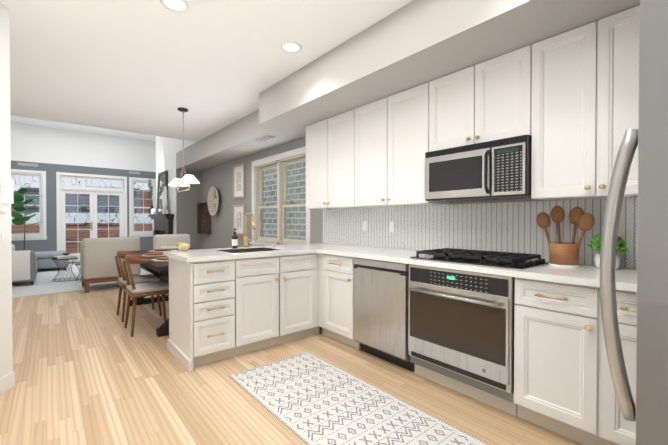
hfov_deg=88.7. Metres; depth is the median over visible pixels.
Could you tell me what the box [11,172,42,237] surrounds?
window
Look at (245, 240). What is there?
brass faucet
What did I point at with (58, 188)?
trim
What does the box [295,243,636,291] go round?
countertop
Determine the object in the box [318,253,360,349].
base cabinet
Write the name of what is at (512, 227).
tile backsplash
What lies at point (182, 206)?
wall
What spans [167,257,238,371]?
base cabinet
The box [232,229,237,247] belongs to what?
soap bottle
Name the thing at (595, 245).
potted plant
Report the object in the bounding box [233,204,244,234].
picture frame
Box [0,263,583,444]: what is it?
floor
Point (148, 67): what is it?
ceiling
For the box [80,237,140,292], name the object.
settee
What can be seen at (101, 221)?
backdrop
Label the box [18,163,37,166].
air vent
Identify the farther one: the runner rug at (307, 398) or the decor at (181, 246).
the decor at (181, 246)
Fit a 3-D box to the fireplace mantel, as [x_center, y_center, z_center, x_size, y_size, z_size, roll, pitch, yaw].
[-4.404,0.454,8.409,0.450,1.349,1.650,0,1,-40]
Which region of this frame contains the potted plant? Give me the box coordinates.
[587,234,628,268]
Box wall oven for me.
[408,264,516,415]
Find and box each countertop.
[163,244,314,280]
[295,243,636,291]
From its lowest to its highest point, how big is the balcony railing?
1.160 m
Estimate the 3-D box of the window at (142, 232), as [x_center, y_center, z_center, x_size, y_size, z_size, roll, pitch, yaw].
[-6.006,-0.495,10.757,0.656,1.696,0.120,0,1,-40]
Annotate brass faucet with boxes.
[243,213,255,247]
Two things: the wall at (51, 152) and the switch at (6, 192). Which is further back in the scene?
the wall at (51, 152)
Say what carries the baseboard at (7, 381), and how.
attached to the wall at (6, 356)
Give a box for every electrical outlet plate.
[363,221,366,230]
[389,221,394,231]
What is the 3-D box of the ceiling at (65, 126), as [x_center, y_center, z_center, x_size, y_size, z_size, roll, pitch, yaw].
[-5.812,-2.622,7.564,5.140,0.120,5.398,0,1,-40]
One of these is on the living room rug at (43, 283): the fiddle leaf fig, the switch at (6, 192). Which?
the fiddle leaf fig
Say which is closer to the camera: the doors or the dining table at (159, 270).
the dining table at (159, 270)
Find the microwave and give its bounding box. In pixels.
[425,135,531,201]
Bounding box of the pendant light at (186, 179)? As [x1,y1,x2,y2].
[168,107,198,191]
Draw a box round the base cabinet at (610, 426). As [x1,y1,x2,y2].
[594,287,636,444]
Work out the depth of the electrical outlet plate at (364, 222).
3.87 m
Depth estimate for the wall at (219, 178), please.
6.77 m
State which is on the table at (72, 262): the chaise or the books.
the books
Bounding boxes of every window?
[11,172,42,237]
[132,180,154,234]
[249,146,310,245]
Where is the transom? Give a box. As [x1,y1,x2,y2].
[60,175,123,189]
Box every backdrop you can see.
[11,175,152,253]
[263,160,305,239]
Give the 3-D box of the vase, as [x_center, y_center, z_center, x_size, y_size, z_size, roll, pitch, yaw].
[-4.766,-0.729,8.925,0.172,1.004,0.235,0,1,-40]
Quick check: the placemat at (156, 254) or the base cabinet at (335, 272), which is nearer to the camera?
the base cabinet at (335, 272)
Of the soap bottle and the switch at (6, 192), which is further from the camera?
the soap bottle
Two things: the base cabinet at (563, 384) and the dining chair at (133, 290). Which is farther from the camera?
the dining chair at (133, 290)
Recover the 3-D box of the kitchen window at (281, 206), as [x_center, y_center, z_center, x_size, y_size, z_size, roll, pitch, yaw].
[-0.848,-0.330,5.389,0.187,1.500,1.790,0,1,-40]
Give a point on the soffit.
(412, 44)
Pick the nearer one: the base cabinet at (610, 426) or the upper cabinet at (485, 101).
the base cabinet at (610, 426)
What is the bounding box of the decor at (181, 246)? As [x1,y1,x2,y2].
[176,242,189,250]
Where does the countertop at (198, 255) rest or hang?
on the base cabinet at (217, 312)
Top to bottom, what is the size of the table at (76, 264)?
0.330 m
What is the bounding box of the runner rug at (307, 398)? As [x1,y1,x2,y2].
[229,352,488,444]
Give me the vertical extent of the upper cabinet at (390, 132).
1.014 m
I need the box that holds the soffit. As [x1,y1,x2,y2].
[176,0,639,170]
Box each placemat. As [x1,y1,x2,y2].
[142,251,162,256]
[150,249,175,250]
[151,255,168,260]
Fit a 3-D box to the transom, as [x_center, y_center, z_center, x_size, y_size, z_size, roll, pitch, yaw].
[-7.002,-1.176,9.931,1.516,0.316,0.040,0,1,-40]
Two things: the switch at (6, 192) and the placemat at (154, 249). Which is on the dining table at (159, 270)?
the placemat at (154, 249)
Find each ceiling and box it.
[0,0,412,141]
[10,115,155,141]
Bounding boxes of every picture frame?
[232,163,244,198]
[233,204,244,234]
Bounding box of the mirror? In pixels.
[156,171,167,213]
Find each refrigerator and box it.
[599,23,639,444]
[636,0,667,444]
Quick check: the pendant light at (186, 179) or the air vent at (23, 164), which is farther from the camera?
the air vent at (23, 164)
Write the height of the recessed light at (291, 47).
0.006 m
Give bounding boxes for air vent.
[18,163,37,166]
[254,135,274,141]
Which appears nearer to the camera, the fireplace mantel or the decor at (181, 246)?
the decor at (181, 246)
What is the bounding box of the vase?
[148,176,155,214]
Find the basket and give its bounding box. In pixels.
[197,202,210,233]
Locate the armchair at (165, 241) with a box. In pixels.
[153,234,189,294]
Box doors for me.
[60,189,123,262]
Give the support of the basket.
attached to the wall at (219, 178)
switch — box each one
[0,178,13,211]
[0,228,6,244]
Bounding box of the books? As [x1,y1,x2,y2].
[52,253,75,259]
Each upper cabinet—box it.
[306,109,353,208]
[354,83,449,207]
[426,47,525,151]
[526,5,639,200]
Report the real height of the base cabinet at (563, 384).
0.874 m
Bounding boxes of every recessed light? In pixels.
[160,0,189,11]
[280,42,301,52]
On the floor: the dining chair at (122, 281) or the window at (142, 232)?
the dining chair at (122, 281)
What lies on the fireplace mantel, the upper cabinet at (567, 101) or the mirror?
the mirror
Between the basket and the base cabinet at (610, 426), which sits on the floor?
the base cabinet at (610, 426)
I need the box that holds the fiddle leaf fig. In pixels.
[11,188,40,249]
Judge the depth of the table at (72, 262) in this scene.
6.79 m
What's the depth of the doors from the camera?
9.87 m
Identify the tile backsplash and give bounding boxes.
[322,197,637,268]
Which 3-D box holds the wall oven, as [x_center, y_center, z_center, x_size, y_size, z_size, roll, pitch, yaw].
[1.032,0.755,2.528,0.685,0.867,0.772,0,1,-40]
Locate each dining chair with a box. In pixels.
[115,250,161,321]
[122,255,168,336]
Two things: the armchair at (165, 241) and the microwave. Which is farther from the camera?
the armchair at (165, 241)
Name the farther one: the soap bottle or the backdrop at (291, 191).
the backdrop at (291, 191)
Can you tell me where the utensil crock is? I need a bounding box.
[537,206,594,267]
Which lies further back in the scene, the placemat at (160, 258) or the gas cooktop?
the placemat at (160, 258)
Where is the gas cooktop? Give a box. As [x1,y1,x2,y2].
[410,248,549,269]
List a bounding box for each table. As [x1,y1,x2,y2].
[51,257,77,281]
[75,263,80,280]
[129,248,195,336]
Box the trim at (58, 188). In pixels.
[11,169,155,250]
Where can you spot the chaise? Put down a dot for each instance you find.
(27, 265)
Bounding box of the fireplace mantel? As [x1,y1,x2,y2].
[141,214,173,272]
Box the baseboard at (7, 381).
[0,371,14,394]
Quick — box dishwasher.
[353,258,414,371]
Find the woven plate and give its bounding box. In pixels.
[207,186,218,215]
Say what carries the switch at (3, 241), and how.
attached to the wall at (6, 356)
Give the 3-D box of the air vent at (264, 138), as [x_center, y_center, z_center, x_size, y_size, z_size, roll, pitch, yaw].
[-0.985,-1.200,4.844,0.140,0.005,0.380,0,1,-40]
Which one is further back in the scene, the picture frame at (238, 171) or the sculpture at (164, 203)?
the sculpture at (164, 203)
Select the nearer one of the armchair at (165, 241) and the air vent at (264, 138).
the air vent at (264, 138)
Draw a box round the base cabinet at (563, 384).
[514,277,593,444]
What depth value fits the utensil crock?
2.18 m
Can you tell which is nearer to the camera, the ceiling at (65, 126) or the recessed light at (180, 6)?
the recessed light at (180, 6)
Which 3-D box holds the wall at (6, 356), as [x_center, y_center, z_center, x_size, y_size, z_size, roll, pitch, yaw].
[-2.271,-0.172,1.684,0.120,2.740,1.600,0,1,-10]
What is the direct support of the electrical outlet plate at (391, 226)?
attached to the tile backsplash
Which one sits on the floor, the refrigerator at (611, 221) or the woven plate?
the refrigerator at (611, 221)
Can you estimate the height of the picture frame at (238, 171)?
0.635 m
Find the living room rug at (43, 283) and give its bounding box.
[12,264,149,297]
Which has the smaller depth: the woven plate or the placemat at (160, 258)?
the placemat at (160, 258)
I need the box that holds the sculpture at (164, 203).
[162,186,167,213]
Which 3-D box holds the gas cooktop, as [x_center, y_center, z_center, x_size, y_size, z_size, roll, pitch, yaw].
[1.064,0.247,2.542,0.505,0.054,0.840,0,1,-40]
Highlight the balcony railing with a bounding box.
[66,225,118,247]
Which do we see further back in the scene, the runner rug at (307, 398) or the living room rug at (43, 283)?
the living room rug at (43, 283)
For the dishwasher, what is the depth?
2.85 m
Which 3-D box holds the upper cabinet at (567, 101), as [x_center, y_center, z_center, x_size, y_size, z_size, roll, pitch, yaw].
[1.647,-0.666,2.068,0.327,1.014,0.719,0,1,-40]
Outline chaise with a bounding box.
[12,244,67,284]
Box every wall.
[0,2,12,377]
[10,123,155,251]
[156,136,200,248]
[200,137,631,248]

